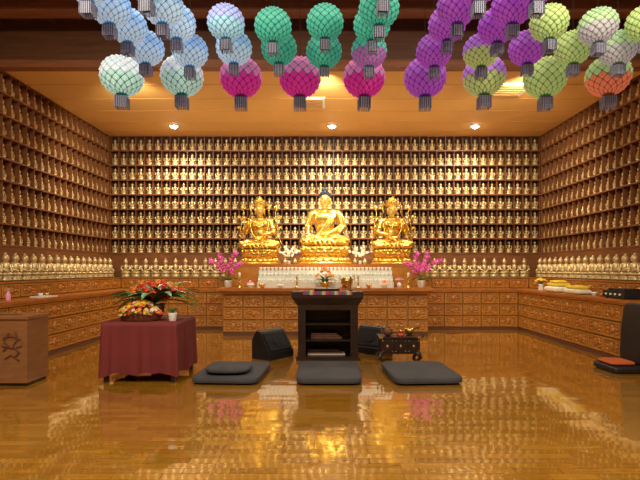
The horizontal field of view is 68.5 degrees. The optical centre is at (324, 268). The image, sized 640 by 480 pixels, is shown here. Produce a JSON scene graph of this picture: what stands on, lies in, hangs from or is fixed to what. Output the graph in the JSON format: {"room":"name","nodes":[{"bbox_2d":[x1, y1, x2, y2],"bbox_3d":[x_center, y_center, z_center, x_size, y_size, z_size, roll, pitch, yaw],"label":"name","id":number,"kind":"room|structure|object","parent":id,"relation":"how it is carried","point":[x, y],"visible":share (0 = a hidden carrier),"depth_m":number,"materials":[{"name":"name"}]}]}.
{"room":"house of worship","nodes":[
{"label":"house of worship","id":0,"kind":"room"},
{"bbox_2d":[1,18,625,19],"bbox_3d":[0.000,-4.200,2.475,11.500,0.100,10.950,0,0,0],"label":"ceiling","id":1,"kind":"structure","parent":0,"point":[1,18],"depth_m":7.82,"materials":[{"name":"brown wood"}]},
{"bbox_2d":[77,0,105,18],"bbox_3d":[-2.320,-3.313,4.600,0.444,1.674,0.444,0,0,1],"label":"paper lantern","id":2,"kind":"object","parent":1,"relation":"hanging from","point":[86,7],"visible":1,"depth_m":4.58,"materials":[{"name":"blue paper"}]},
{"bbox_2d":[93,0,131,39],"bbox_3d":[-2.310,-3.318,5.050,0.444,1.664,0.444,0,0,-3],"label":"paper lantern","id":3,"kind":"object","parent":1,"relation":"hanging from","point":[112,14],"visible":0.87,"depth_m":4.99,"materials":[{"name":"blue paper"}]},
{"bbox_2d":[98,54,144,110],"bbox_3d":[-2.915,-3.228,6.750,0.617,1.845,0.617,0,0,-6],"label":"paper lantern","id":4,"kind":"object","parent":1,"relation":"hanging from","point":[119,75],"visible":0.96,"depth_m":6.57,"materials":[{"name":"white paper"}]},
{"bbox_2d":[114,8,147,56],"bbox_3d":[-2.305,-3.328,5.500,0.444,1.644,0.444,0,0,2],"label":"paper lantern","id":5,"kind":"object","parent":1,"relation":"hanging from","point":[133,32],"visible":0.56,"depth_m":5.43,"materials":[{"name":"blue paper"}]},
{"bbox_2d":[129,30,164,77],"bbox_3d":[-2.285,-3.310,6.000,0.465,1.680,0.465,0,0,5],"label":"paper lantern","id":6,"kind":"object","parent":1,"relation":"hanging from","point":[150,52],"visible":0.7,"depth_m":5.90,"materials":[{"name":"blue paper"}]},
{"bbox_2d":[138,0,162,17],"bbox_3d":[-1.742,-3.323,4.600,0.444,1.654,0.444,0,0,6],"label":"paper lantern","id":7,"kind":"object","parent":1,"relation":"hanging from","point":[145,7],"visible":1,"depth_m":4.57,"materials":[{"name":"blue paper"}]},
{"bbox_2d":[147,0,184,39],"bbox_3d":[-1.741,-3.318,5.050,0.444,1.664,0.444,0,0,-1],"label":"paper lantern","id":8,"kind":"object","parent":1,"relation":"hanging from","point":[169,13],"visible":0.81,"depth_m":4.99,"materials":[{"name":"blue paper"}]},
{"bbox_2d":[165,5,196,53],"bbox_3d":[-1.732,-3.348,5.500,0.444,1.604,0.444,0,0,-3],"label":"paper lantern","id":9,"kind":"object","parent":1,"relation":"hanging from","point":[183,31],"visible":0.48,"depth_m":5.44,"materials":[{"name":"blue paper"}]},
{"bbox_2d":[159,55,203,109],"bbox_3d":[-2.054,-3.228,6.750,0.617,1.845,0.617,0,0,-2],"label":"paper lantern","id":10,"kind":"object","parent":1,"relation":"hanging from","point":[171,72],"visible":0.78,"depth_m":6.60,"materials":[{"name":"white paper"}]},
{"bbox_2d":[171,34,208,80],"bbox_3d":[-1.723,-3.290,6.000,0.465,1.720,0.465,0,0,-2],"label":"paper lantern","id":11,"kind":"object","parent":1,"relation":"hanging from","point":[195,54],"visible":0.73,"depth_m":5.89,"materials":[{"name":"blue paper"}]},
{"bbox_2d":[207,2,244,53],"bbox_3d":[-1.159,-3.348,5.500,0.444,1.604,0.444,0,0,6],"label":"paper lantern","id":12,"kind":"object","parent":1,"relation":"hanging from","point":[225,22],"visible":1,"depth_m":5.38,"materials":[{"name":"blue paper"}]},
{"bbox_2d":[216,32,251,77],"bbox_3d":[-1.162,-3.310,6.000,0.465,1.680,0.465,0,0,-6],"label":"paper lantern","id":13,"kind":"object","parent":1,"relation":"hanging from","point":[242,47],"visible":0.64,"depth_m":5.91,"materials":[{"name":"blue paper"}]},
{"bbox_2d":[219,58,261,111],"bbox_3d":[-1.206,-3.218,6.750,0.617,1.864,0.617,0,0,-4],"label":"paper lantern","id":14,"kind":"object","parent":1,"relation":"hanging from","point":[249,80],"visible":0.73,"depth_m":6.59,"materials":[{"name":"pink paper"}]},
{"bbox_2d":[254,6,291,56],"bbox_3d":[-0.609,-3.328,5.500,0.444,1.644,0.444,0,0,0],"label":"paper lantern","id":15,"kind":"object","parent":1,"relation":"hanging from","point":[272,25],"visible":1,"depth_m":5.37,"materials":[{"name":"teal paper"}]},
{"bbox_2d":[261,34,296,77],"bbox_3d":[-0.587,-3.310,6.000,0.465,1.680,0.465,0,0,-1],"label":"paper lantern","id":16,"kind":"object","parent":1,"relation":"hanging from","point":[287,50],"visible":0.66,"depth_m":5.91,"materials":[{"name":"teal paper"}]},
{"bbox_2d":[279,55,320,111],"bbox_3d":[-0.359,-3.218,6.750,0.617,1.864,0.617,0,0,2],"label":"paper lantern","id":17,"kind":"object","parent":1,"relation":"hanging from","point":[300,80],"visible":0.84,"depth_m":6.56,"materials":[{"name":"pink paper"}]},
{"bbox_2d":[0,20,639,70],"bbox_3d":[0.000,-3.750,7.880,11.500,0.800,0.180,0,0,0],"label":"ceiling beam","id":18,"kind":"structure","parent":1,"relation":"attached to","point":[25,45],"depth_m":7.83,"materials":[{"name":"brown wood"}]},
{"bbox_2d":[0,0,639,23],"bbox_3d":[0.000,-4.050,2.415,11.500,0.200,10.830,0,0,0],"label":"ceiling beam","id":19,"kind":"structure","parent":1,"relation":"attached to","point":[49,9],"depth_m":7.19,"materials":[{"name":"red wood"}]},
{"bbox_2d":[306,37,341,80],"bbox_3d":[-0.013,-3.290,6.000,0.465,1.720,0.465,0,0,-7],"label":"paper lantern","id":20,"kind":"object","parent":1,"relation":"hanging from","point":[323,62],"visible":0.72,"depth_m":5.88,"materials":[{"name":"teal paper"}]},
{"bbox_2d":[306,2,343,53],"bbox_3d":[0.000,-3.348,5.500,0.444,1.604,0.444,0,0,1],"label":"paper lantern","id":21,"kind":"object","parent":1,"relation":"hanging from","point":[324,21],"visible":1,"depth_m":5.37,"materials":[{"name":"teal paper"}]},
{"bbox_2d":[343,60,385,111],"bbox_3d":[0.560,-3.218,6.750,0.617,1.864,0.617,0,0,-6],"label":"paper lantern","id":22,"kind":"object","parent":1,"relation":"hanging from","point":[354,82],"visible":0.72,"depth_m":6.60,"materials":[{"name":"pink paper"}]},
{"bbox_2d":[351,37,386,80],"bbox_3d":[0.562,-3.290,6.000,0.465,1.720,0.465,0,0,-1],"label":"paper lantern","id":23,"kind":"object","parent":1,"relation":"hanging from","point":[367,62],"visible":0.73,"depth_m":5.90,"materials":[{"name":"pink paper"}]},
{"bbox_2d":[353,11,389,54],"bbox_3d":[0.550,-3.338,5.500,0.444,1.624,0.444,0,0,0],"label":"paper lantern","id":24,"kind":"object","parent":1,"relation":"hanging from","point":[364,33],"visible":0.51,"depth_m":5.44,"materials":[{"name":"teal paper"}]},
{"bbox_2d":[358,0,399,41],"bbox_3d":[0.580,-3.308,5.050,0.444,1.684,0.444,0,0,5],"label":"paper lantern","id":25,"kind":"object","parent":1,"relation":"hanging from","point":[367,9],"visible":0.88,"depth_m":4.97,"materials":[{"name":"teal paper"}]},
{"bbox_2d":[371,0,392,16],"bbox_3d":[0.568,-3.323,4.600,0.444,1.654,0.444,0,0,-1],"label":"paper lantern","id":26,"kind":"object","parent":1,"relation":"hanging from","point":[382,6],"visible":1,"depth_m":4.56,"materials":[{"name":"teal paper"}]},
{"bbox_2d":[403,58,446,111],"bbox_3d":[1.436,-3.218,6.750,0.617,1.864,0.617,0,0,6],"label":"paper lantern","id":27,"kind":"object","parent":1,"relation":"hanging from","point":[416,82],"visible":0.76,"depth_m":6.60,"materials":[{"name":"purple paper"}]},
{"bbox_2d":[416,34,451,80],"bbox_3d":[1.391,-3.290,6.000,0.465,1.720,0.465,0,0,3],"label":"paper lantern","id":28,"kind":"object","parent":1,"relation":"hanging from","point":[428,51],"visible":0.7,"depth_m":5.89,"materials":[{"name":"purple paper"}]},
{"bbox_2d":[428,10,464,55],"bbox_3d":[1.428,-3.338,5.500,0.444,1.624,0.444,0,0,2],"label":"paper lantern","id":29,"kind":"object","parent":1,"relation":"hanging from","point":[438,31],"visible":0.43,"depth_m":5.44,"materials":[{"name":"purple paper"}]},
{"bbox_2d":[436,0,473,40],"bbox_3d":[1.418,-3.318,5.050,0.444,1.664,0.444,0,0,5],"label":"paper lantern","id":30,"kind":"object","parent":1,"relation":"hanging from","point":[454,14],"visible":0.85,"depth_m":4.97,"materials":[{"name":"purple paper"}]},
{"bbox_2d":[461,0,490,18],"bbox_3d":[1.497,-3.313,4.600,0.444,1.674,0.444,0,0,2],"label":"paper lantern","id":31,"kind":"object","parent":1,"relation":"hanging from","point":[478,7],"visible":1,"depth_m":4.58,"materials":[{"name":"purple paper"}]},
{"bbox_2d":[462,33,497,80],"bbox_3d":[1.992,-3.290,6.000,0.465,1.720,0.465,0,0,-1],"label":"paper lantern","id":32,"kind":"object","parent":1,"relation":"hanging from","point":[476,54],"visible":0.75,"depth_m":5.90,"materials":[{"name":"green paper"}]},
{"bbox_2d":[462,57,506,109],"bbox_3d":[2.284,-3.228,6.750,0.617,1.845,0.617,0,0,1],"label":"paper lantern","id":33,"kind":"object","parent":1,"relation":"hanging from","point":[484,90],"visible":0.71,"depth_m":6.62,"materials":[{"name":"green paper"}]},
{"bbox_2d":[477,8,511,56],"bbox_3d":[2.013,-3.328,5.500,0.444,1.644,0.444,0,0,-4],"label":"paper lantern","id":34,"kind":"object","parent":1,"relation":"hanging from","point":[490,33],"visible":0.57,"depth_m":5.43,"materials":[{"name":"purple paper"}]},
{"bbox_2d":[490,0,528,39],"bbox_3d":[2.009,-3.318,5.050,0.444,1.664,0.444,0,0,5],"label":"paper lantern","id":35,"kind":"object","parent":1,"relation":"hanging from","point":[508,14],"visible":0.89,"depth_m":4.98,"materials":[{"name":"purple paper"}]},
{"bbox_2d":[508,29,543,77],"bbox_3d":[2.579,-3.310,6.000,0.465,1.680,0.465,0,0,3],"label":"paper lantern","id":36,"kind":"object","parent":1,"relation":"hanging from","point":[524,51],"visible":0.74,"depth_m":5.89,"materials":[{"name":"purple paper"}]},
{"bbox_2d":[518,0,546,18],"bbox_3d":[2.065,-3.313,4.600,0.444,1.674,0.444,0,0,-1],"label":"paper lantern","id":37,"kind":"object","parent":1,"relation":"hanging from","point":[536,7],"visible":1,"depth_m":4.57,"materials":[{"name":"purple paper"}]},
{"bbox_2d":[522,55,568,111],"bbox_3d":[3.160,-3.218,6.750,0.617,1.864,0.617,0,0,6],"label":"paper lantern","id":38,"kind":"object","parent":1,"relation":"hanging from","point":[549,78],"visible":0.77,"depth_m":6.57,"materials":[{"name":"green paper"}]},
{"bbox_2d":[528,2,569,53],"bbox_3d":[2.621,-3.348,5.500,0.444,1.604,0.444,0,0,-4],"label":"paper lantern","id":39,"kind":"object","parent":1,"relation":"hanging from","point":[554,22],"visible":0.86,"depth_m":5.38,"materials":[{"name":"green paper"}]},
{"bbox_2d":[553,29,590,77],"bbox_3d":[3.166,-3.310,6.000,0.465,1.680,0.465,0,0,4],"label":"paper lantern","id":40,"kind":"object","parent":1,"relation":"hanging from","point":[570,52],"visible":0.75,"depth_m":5.89,"materials":[{"name":"green paper"}]},
{"bbox_2d":[577,6,619,56],"bbox_3d":[3.195,-3.328,5.500,0.444,1.644,0.444,0,0,-1],"label":"paper lantern","id":41,"kind":"object","parent":1,"relation":"hanging from","point":[600,24],"visible":1,"depth_m":5.39,"materials":[{"name":"white paper"}]},
{"bbox_2d":[584,59,632,110],"bbox_3d":[4.064,-3.228,6.750,0.617,1.845,0.617,0,0,6],"label":"paper lantern","id":42,"kind":"object","parent":1,"relation":"hanging from","point":[598,82],"visible":0.76,"depth_m":6.64,"materials":[{"name":"orange paper"}]},
{"bbox_2d":[597,29,638,77],"bbox_3d":[3.740,-3.310,6.000,0.465,1.680,0.465,0,0,-1],"label":"paper lantern","id":43,"kind":"object","parent":1,"relation":"hanging from","point":[620,49],"visible":0.71,"depth_m":5.88,"materials":[{"name":"white paper"}]},
{"bbox_2d":[624,6,639,53],"bbox_3d":[3.756,-3.348,5.500,0.444,1.604,0.444,0,0,0],"label":"paper lantern","id":44,"kind":"object","parent":1,"relation":"hanging from","point":[632,24],"visible":1,"depth_m":5.47,"materials":[{"name":"green paper"}]},
{"bbox_2d":[0,330,639,479],"bbox_3d":[0.000,1.500,4.625,11.500,0.100,15.250,0,0,0],"label":"floor","id":45,"kind":"structure","parent":0,"point":[525,406],"depth_m":4.50,"materials":[{"name":"brown wood"}]},
{"bbox_2d":[0,313,50,385],"bbox_3d":[-4.052,1.015,6.025,0.790,0.870,0.490,0,0,0],"label":"box","id":46,"kind":"object","parent":45,"relation":"on","point":[23,336],"visible":1,"depth_m":5.80,"materials":[{"name":"brown wood"}]},
{"bbox_2d":[0,288,131,355],"bbox_3d":[-5.035,0.963,8.250,0.930,0.975,7.500,0,0,0],"label":"base cabinet","id":47,"kind":"object","parent":45,"relation":"on","point":[75,320],"visible":0.48,"depth_m":8.57,"materials":[{"name":"brown wood"}]},
{"bbox_2d":[5,289,10,300],"bbox_3d":[-4.720,0.385,7.000,0.069,0.180,0.069,0,0,0],"label":"water bottle","id":48,"kind":"object","parent":47,"relation":"on","point":[7,295],"visible":1,"depth_m":6.97,"materials":[{"name":"pink plastic"}]},
{"bbox_2d":[30,292,57,297],"bbox_3d":[-4.780,0.440,8.000,0.240,0.070,0.400,0,0,0],"label":"tray","id":49,"kind":"object","parent":47,"relation":"on","point":[40,295],"visible":1,"depth_m":7.88,"materials":[{"name":"white ceramic"}]},
{"bbox_2d":[0,277,121,298],"bbox_3d":[-5.260,0.337,8.250,0.481,0.274,7.500,0,0,0],"label":"ledge","id":50,"kind":"object","parent":47,"relation":"on","point":[27,288],"visible":0.93,"depth_m":8.83,"materials":[{"name":"brown wood"}]},
{"bbox_2d":[0,71,109,271],"bbox_3d":[-5.615,-1.601,8.250,0.250,3.592,7.500,0,0,0],"label":"shelving","id":51,"kind":"object","parent":50,"relation":"on","point":[83,141],"visible":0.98,"depth_m":9.57,"materials":[{"name":"brown wood"}]},
{"bbox_2d":[20,89,106,191],"label":"figurines","id":52,"kind":"object","parent":51,"relation":"on","point":[21,98],"depth_m":9.47,"materials":[{"name":"gold metal"}]},
{"bbox_2d":[20,171,106,236],"label":"figurines","id":53,"kind":"object","parent":51,"relation":"on","point":[28,181],"depth_m":9.49,"materials":[{"name":"gold metal"}]},
{"bbox_2d":[0,230,114,281],"label":"figurines","id":54,"kind":"object","parent":50,"relation":"on","point":[40,270],"depth_m":8.97,"materials":[{"name":"gold metal"}]},
{"bbox_2d":[98,316,197,382],"bbox_3d":[-2.366,1.065,6.413,1.019,0.770,0.948,0,0,0],"label":"draped table","id":55,"kind":"object","parent":45,"relation":"on","point":[164,346],"visible":0.95,"depth_m":5.97,"materials":[{"name":"red fabric"}]},
{"bbox_2d":[116,301,163,321],"bbox_3d":[-2.425,0.549,6.160,0.614,0.259,0.398,0,0,-8],"label":"flower basket","id":56,"kind":"object","parent":55,"relation":"on","point":[146,314],"visible":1,"depth_m":6.07,"materials":[{"name":"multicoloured plant"}]},
{"bbox_2d":[101,279,202,317],"bbox_3d":[-2.374,0.412,6.596,1.319,0.534,1.189,0,0,27],"label":"arrangement","id":57,"kind":"object","parent":55,"relation":"on","point":[154,293],"visible":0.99,"depth_m":6.49,"materials":[{"name":"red plant"}]},
{"bbox_2d":[167,308,179,320],"bbox_3d":[-1.982,0.596,6.120,0.190,0.167,0.192,0,0,0],"label":"potted plant","id":58,"kind":"object","parent":55,"relation":"on","point":[172,315],"visible":1,"depth_m":6.08,"materials":[{"name":"green plant"}]},
{"bbox_2d":[132,288,222,329],"bbox_3d":[-3.490,0.963,11.585,2.220,0.975,0.830,0,0,0],"label":"base cabinet","id":59,"kind":"object","parent":45,"relation":"on","point":[209,300],"visible":0.48,"depth_m":11.21,"materials":[{"name":"brown wood"}]},
{"bbox_2d":[121,277,528,287],"bbox_3d":[0.000,0.337,11.784,10.040,0.274,0.431,0,0,0],"label":"ledge","id":60,"kind":"object","parent":59,"relation":"on","point":[127,282],"visible":0.44,"depth_m":11.59,"materials":[{"name":"brown wood"}]},
{"bbox_2d":[192,361,269,383],"bbox_3d":[-1.240,1.395,6.400,0.860,0.110,1.100,0,0,3],"label":"floor cushion","id":61,"kind":"object","parent":45,"relation":"on","point":[258,370],"visible":0.7,"depth_m":5.95,"materials":[{"name":"grey fabric"}]},
{"bbox_2d":[205,362,251,373],"bbox_3d":[-1.253,1.290,6.150,0.580,0.100,0.480,0,0,0],"label":"seat cushion","id":62,"kind":"object","parent":61,"relation":"on","point":[218,367],"visible":1,"depth_m":5.97,"materials":[{"name":"grey fabric"}]},
{"bbox_2d":[252,327,292,360],"bbox_3d":[-0.857,1.221,7.750,0.400,0.459,0.580,0,0,36],"label":"floor speaker","id":63,"kind":"object","parent":45,"relation":"on","point":[270,344],"visible":1,"depth_m":7.59,"materials":[{"name":"black plastic"}]},
{"bbox_2d":[216,287,434,335],"bbox_3d":[0.010,0.932,10.430,4.700,1.035,0.660,0,0,0],"label":"altar","id":64,"kind":"object","parent":45,"relation":"on","point":[246,310],"visible":0.62,"depth_m":10.21,"materials":[{"name":"brown wood"}]},
{"bbox_2d":[208,251,242,287],"bbox_3d":[-2.206,0.006,10.413,0.840,0.818,0.449,0,0,0],"label":"orchid plant","id":65,"kind":"object","parent":64,"relation":"on","point":[227,281],"visible":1,"depth_m":10.38,"materials":[{"name":"pink plant"}]},
{"bbox_2d":[247,280,253,287],"bbox_3d":[-1.628,0.332,10.250,0.168,0.166,0.168,0,0,0],"label":"fruit bowl","id":66,"kind":"object","parent":64,"relation":"on","point":[250,283],"visible":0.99,"depth_m":10.21,"materials":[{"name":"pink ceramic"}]},
{"bbox_2d":[294,273,298,287],"bbox_3d":[-0.611,0.247,10.200,0.118,0.335,0.118,0,0,0],"label":"candlestick","id":67,"kind":"object","parent":64,"relation":"on","point":[296,273],"visible":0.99,"depth_m":10.18,"materials":[{"name":"gold metal"}]},
{"bbox_2d":[315,266,333,287],"bbox_3d":[0.000,0.180,10.239,0.512,0.469,0.366,0,0,0],"label":"flower bowl","id":68,"kind":"object","parent":64,"relation":"on","point":[324,283],"visible":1,"depth_m":10.19,"materials":[{"name":"gold metal"}]},
{"bbox_2d":[257,267,393,287],"bbox_3d":[0.010,0.187,10.578,3.020,0.454,0.355,0,0,0],"label":"tier","id":69,"kind":"object","parent":64,"relation":"on","point":[271,278],"visible":0.84,"depth_m":10.53,"materials":[{"name":"beige fabric"}]},
{"bbox_2d":[339,275,354,287],"bbox_3d":[0.477,0.276,10.240,0.278,0.270,0.278,0,0,45],"label":"incense burner","id":70,"kind":"object","parent":64,"relation":"on","point":[344,281],"visible":0.94,"depth_m":10.14,"materials":[{"name":"gold metal"}]},
{"bbox_2d":[356,273,360,287],"bbox_3d":[0.720,0.247,10.200,0.118,0.335,0.118,0,0,0],"label":"candlestick","id":71,"kind":"object","parent":64,"relation":"on","point":[357,273],"visible":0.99,"depth_m":10.18,"materials":[{"name":"gold metal"}]},
{"bbox_2d":[381,280,388,287],"bbox_3d":[1.302,0.327,10.250,0.178,0.176,0.178,0,0,0],"label":"fruit bowl","id":72,"kind":"object","parent":64,"relation":"on","point":[384,283],"visible":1,"depth_m":10.21,"materials":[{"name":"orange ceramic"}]},
{"bbox_2d":[395,278,403,287],"bbox_3d":[1.660,0.302,10.500,0.190,0.224,0.190,0,0,22],"label":"lamp","id":73,"kind":"object","parent":64,"relation":"on","point":[399,284],"visible":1,"depth_m":10.46,"materials":[{"name":"white ceramic"}]},
{"bbox_2d":[402,250,442,287],"bbox_3d":[2.178,-0.004,10.413,0.996,0.836,0.449,0,0,0],"label":"orchid plant","id":74,"kind":"object","parent":64,"relation":"on","point":[420,281],"visible":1,"depth_m":10.37,"materials":[{"name":"pink plant"}]},
{"bbox_2d":[224,264,426,286],"bbox_3d":[0.010,0.670,11.172,4.700,1.560,0.795,0,0,0],"label":"platform","id":75,"kind":"object","parent":45,"relation":"on","point":[248,272],"visible":0.25,"depth_m":10.78,"materials":[{"name":"brown wood"}]},
{"bbox_2d":[236,196,281,263],"bbox_3d":[-1.549,-0.917,11.184,1.122,1.613,0.598,0,0,0],"label":"statue","id":76,"kind":"object","parent":75,"relation":"on","point":[257,250],"visible":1,"depth_m":11.08,"materials":[{"name":"gold metal"}]},
{"bbox_2d":[279,246,300,263],"bbox_3d":[-0.818,-0.327,10.957,0.496,0.432,0.234,0,0,0],"label":"plant","id":77,"kind":"object","parent":75,"relation":"on","point":[285,247],"visible":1,"depth_m":10.94,"materials":[{"name":"white plant"}]},
{"bbox_2d":[297,188,352,263],"bbox_3d":[0.000,-1.026,11.199,1.353,1.830,0.750,0,0,0],"label":"statue","id":78,"kind":"object","parent":75,"relation":"on","point":[324,248],"visible":1,"depth_m":11.01,"materials":[{"name":"gold metal"}]},
{"bbox_2d":[349,246,368,263],"bbox_3d":[0.787,-0.326,10.957,0.474,0.429,0.234,0,0,0],"label":"plant","id":79,"kind":"object","parent":75,"relation":"on","point":[355,248],"visible":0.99,"depth_m":10.93,"materials":[{"name":"white plant"}]},
{"bbox_2d":[370,196,415,263],"bbox_3d":[1.597,-0.917,11.184,1.122,1.613,0.598,0,0,0],"label":"statue","id":80,"kind":"object","parent":75,"relation":"on","point":[389,250],"visible":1,"depth_m":11.08,"materials":[{"name":"gold metal"}]},
{"bbox_2d":[291,290,362,360],"bbox_3d":[0.038,0.905,7.680,1.131,1.090,0.620,0,0,0],"label":"lectern","id":81,"kind":"object","parent":45,"relation":"on","point":[327,324],"visible":0.98,"depth_m":7.47,"materials":[{"name":"brown wood"}]},
{"bbox_2d":[303,290,351,294],"bbox_3d":[0.040,0.380,7.579,0.777,0.051,0.442,0,0,0],"label":"altar cloth","id":82,"kind":"object","parent":81,"relation":"on","point":[305,292],"visible":0.94,"depth_m":7.36,"materials":[{"name":"multicoloured fabric"}]},
{"bbox_2d":[314,288,338,290],"bbox_3d":[0.029,0.329,7.600,0.400,0.050,0.240,0,0,0],"label":"tray","id":83,"kind":"object","parent":82,"relation":"on","point":[316,289],"visible":0.96,"depth_m":7.48,"materials":[{"name":"brown wood"}]},
{"bbox_2d":[296,361,361,383],"bbox_3d":[0.053,1.390,6.385,0.840,0.120,1.130,0,0,0],"label":"floor cushion","id":84,"kind":"object","parent":45,"relation":"on","point":[309,372],"visible":1,"depth_m":6.05,"materials":[{"name":"grey fabric"}]},
{"bbox_2d":[358,324,389,354],"bbox_3d":[0.827,1.221,8.200,0.580,0.459,0.400,0,0,40],"label":"floor speaker","id":85,"kind":"object","parent":45,"relation":"on","point":[367,339],"visible":0.71,"depth_m":8.11,"materials":[{"name":"black plastic"}]},
{"bbox_2d":[375,334,423,361],"bbox_3d":[1.173,1.241,7.520,0.743,0.446,0.429,0,0,0],"label":"chest","id":86,"kind":"object","parent":45,"relation":"on","point":[392,344],"visible":0.98,"depth_m":7.34,"materials":[{"name":"brown wood"}]},
{"bbox_2d":[380,328,392,335],"bbox_3d":[0.976,0.995,7.450,0.201,0.130,0.130,0,0,0],"label":"drum","id":87,"kind":"object","parent":86,"relation":"on","point":[387,331],"visible":1,"depth_m":7.41,"materials":[{"name":"brown wood"}]},
{"bbox_2d":[397,329,403,336],"bbox_3d":[1.189,1.004,7.420,0.098,0.110,0.100,0,0,0],"label":"bell","id":88,"kind":"object","parent":86,"relation":"on","point":[399,334],"visible":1,"depth_m":7.40,"materials":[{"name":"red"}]},
{"bbox_2d":[405,327,418,334],"bbox_3d":[1.400,0.991,7.580,0.232,0.137,0.158,0,0,0],"label":"bowl","id":89,"kind":"object","parent":86,"relation":"on","point":[409,331],"visible":1,"depth_m":7.53,"materials":[{"name":"gold metal"}]},
{"bbox_2d":[382,361,461,383],"bbox_3d":[1.276,1.390,6.370,0.880,0.120,1.100,0,0,-3],"label":"floor cushion","id":90,"kind":"object","parent":45,"relation":"on","point":[400,372],"visible":1,"depth_m":6.05,"materials":[{"name":"grey fabric"}]},
{"bbox_2d":[428,288,517,329],"bbox_3d":[3.500,0.963,11.585,2.200,0.975,0.830,0,0,0],"label":"base cabinet","id":91,"kind":"object","parent":45,"relation":"on","point":[448,308],"visible":1,"depth_m":11.20,"materials":[{"name":"brown wood"}]},
{"bbox_2d":[513,288,639,357],"bbox_3d":[5.035,0.963,8.250,0.930,0.975,7.500,0,0,0],"label":"base cabinet","id":92,"kind":"object","parent":45,"relation":"on","point":[585,322],"visible":0.77,"depth_m":8.65,"materials":[{"name":"brown wood"}]},
{"bbox_2d":[535,277,547,290],"bbox_3d":[4.782,0.328,10.403,0.250,0.294,0.250,0,0,0],"label":"flower vase","id":93,"kind":"object","parent":92,"relation":"on","point":[541,285],"visible":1,"depth_m":10.36,"materials":[{"name":"white ceramic"}]},
{"bbox_2d":[544,280,570,291],"bbox_3d":[4.810,0.352,9.700,0.400,0.245,0.520,0,0,0],"label":"folded cloth","id":94,"kind":"object","parent":92,"relation":"on","point":[555,285],"visible":0.87,"depth_m":9.53,"materials":[{"name":"beige fabric"}]},
{"bbox_2d":[563,285,591,293],"bbox_3d":[4.800,0.392,8.950,0.280,0.165,0.600,0,0,0],"label":"folded cloth","id":95,"kind":"object","parent":92,"relation":"on","point":[571,289],"visible":0.98,"depth_m":8.75,"materials":[{"name":"beige fabric"}]},
{"bbox_2d":[528,277,639,294],"bbox_3d":[5.260,0.337,8.250,0.481,0.274,7.500,0,0,0],"label":"ledge","id":96,"kind":"object","parent":92,"relation":"on","point":[595,285],"visible":0.44,"depth_m":8.79,"materials":[{"name":"brown wood"}]},
{"bbox_2d":[535,230,639,280],"label":"figurines","id":97,"kind":"object","parent":96,"relation":"on","point":[609,270],"depth_m":9.21,"materials":[{"name":"gold metal"}]},
{"bbox_2d":[540,75,639,271],"bbox_3d":[5.615,-1.601,8.250,0.250,3.592,7.500,0,0,0],"label":"shelving","id":98,"kind":"object","parent":96,"relation":"on","point":[566,141],"visible":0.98,"depth_m":9.79,"materials":[{"name":"brown wood"}]},
{"bbox_2d":[543,109,629,191],"label":"figurines","id":99,"kind":"object","parent":98,"relation":"on","point":[628,119],"depth_m":9.67,"materials":[{"name":"gold metal"}]},
{"bbox_2d":[543,171,629,236],"label":"figurines","id":100,"kind":"object","parent":98,"relation":"on","point":[621,181],"depth_m":9.49,"materials":[{"name":"gold metal"}]},
{"bbox_2d":[603,288,639,298],"bbox_3d":[4.800,0.395,7.550,0.380,0.160,0.560,0,0,0],"label":"amplifier","id":101,"kind":"object","parent":92,"relation":"on","point":[623,293],"visible":1,"depth_m":7.35,"materials":[{"name":"black plastic"}]},
{"bbox_2d":[593,303,639,372],"bbox_3d":[4.253,0.970,6.750,0.545,0.960,0.560,0,0,0],"label":"chair","id":102,"kind":"object","parent":45,"relation":"on","point":[629,360],"visible":1,"depth_m":6.71,"materials":[{"name":"black plastic"}]},
{"bbox_2d":[5,71,639,138],"bbox_3d":[0.000,-3.438,10.100,11.500,0.084,4.300,0,0,0],"label":"ceiling","id":103,"kind":"structure","parent":0,"point":[393,111],"depth_m":10.08,"materials":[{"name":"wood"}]},
{"bbox_2d":[169,124,178,128],"bbox_3d":[-3.589,-3.373,11.170,0.238,0.055,0.238,0,0,0],"label":"recessed light","id":104,"kind":"object","parent":103,"relation":"in","point":[171,125],"visible":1,"depth_m":11.11,"materials":[{"name":"white metal"}]},
{"bbox_2d":[297,97,324,108],"bbox_3d":[-0.300,-3.384,9.600,0.600,0.032,0.600,0,0,0],"label":"ceiling vent","id":105,"kind":"object","parent":103,"relation":"in","point":[311,102],"visible":0.64,"depth_m":9.58,"materials":[{"name":"white metal"}]},
{"bbox_2d":[327,124,336,128],"bbox_3d":[0.166,-3.373,11.170,0.238,0.055,0.238,0,0,0],"label":"recessed light","id":106,"kind":"object","parent":103,"relation":"in","point":[331,126],"visible":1,"depth_m":11.12,"materials":[{"name":"white metal"}]},
{"bbox_2d":[470,124,479,128],"bbox_3d":[3.565,-3.373,11.170,0.238,0.055,0.238,0,0,0],"label":"recessed light","id":107,"kind":"object","parent":103,"relation":"in","point":[475,125],"visible":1,"depth_m":11.11,"materials":[{"name":"white metal"}]},
{"bbox_2d":[492,83,524,95],"bbox_3d":[3.500,-3.384,8.900,0.600,0.032,0.600,0,0,0],"label":"ceiling light","id":108,"kind":"object","parent":103,"relation":"in","point":[508,89],"visible":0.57,"depth_m":8.88,"materials":[{"name":"white metal"}]},
{"bbox_2d":[109,139,540,252],"bbox_3d":[0.000,-1.350,12.325,11.800,5.800,0.150,0,0,0],"label":"wall","id":109,"kind":"structure","parent":0,"point":[109,139],"depth_m":12.25,"materials":[{"name":"brown wood"}]},
{"bbox_2d":[110,136,539,276],"bbox_3d":[0.000,-1.601,12.115,11.000,3.592,0.250,0,0,0],"label":"shelving","id":110,"kind":"object","parent":109,"relation":"attached to","point":[118,258],"visible":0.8,"depth_m":12.08,"materials":[{"name":"brown wood"}]},
{"bbox_2d":[112,139,537,276],"bbox_3d":[0.000,-1.572,11.924,10.958,3.543,0.454,0,0,0],"label":"figurines","id":111,"kind":"object","parent":110,"relation":"on","point":[126,273],"visible":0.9,"depth_m":12.05,"materials":[{"name":"gold metal"}]}
]}

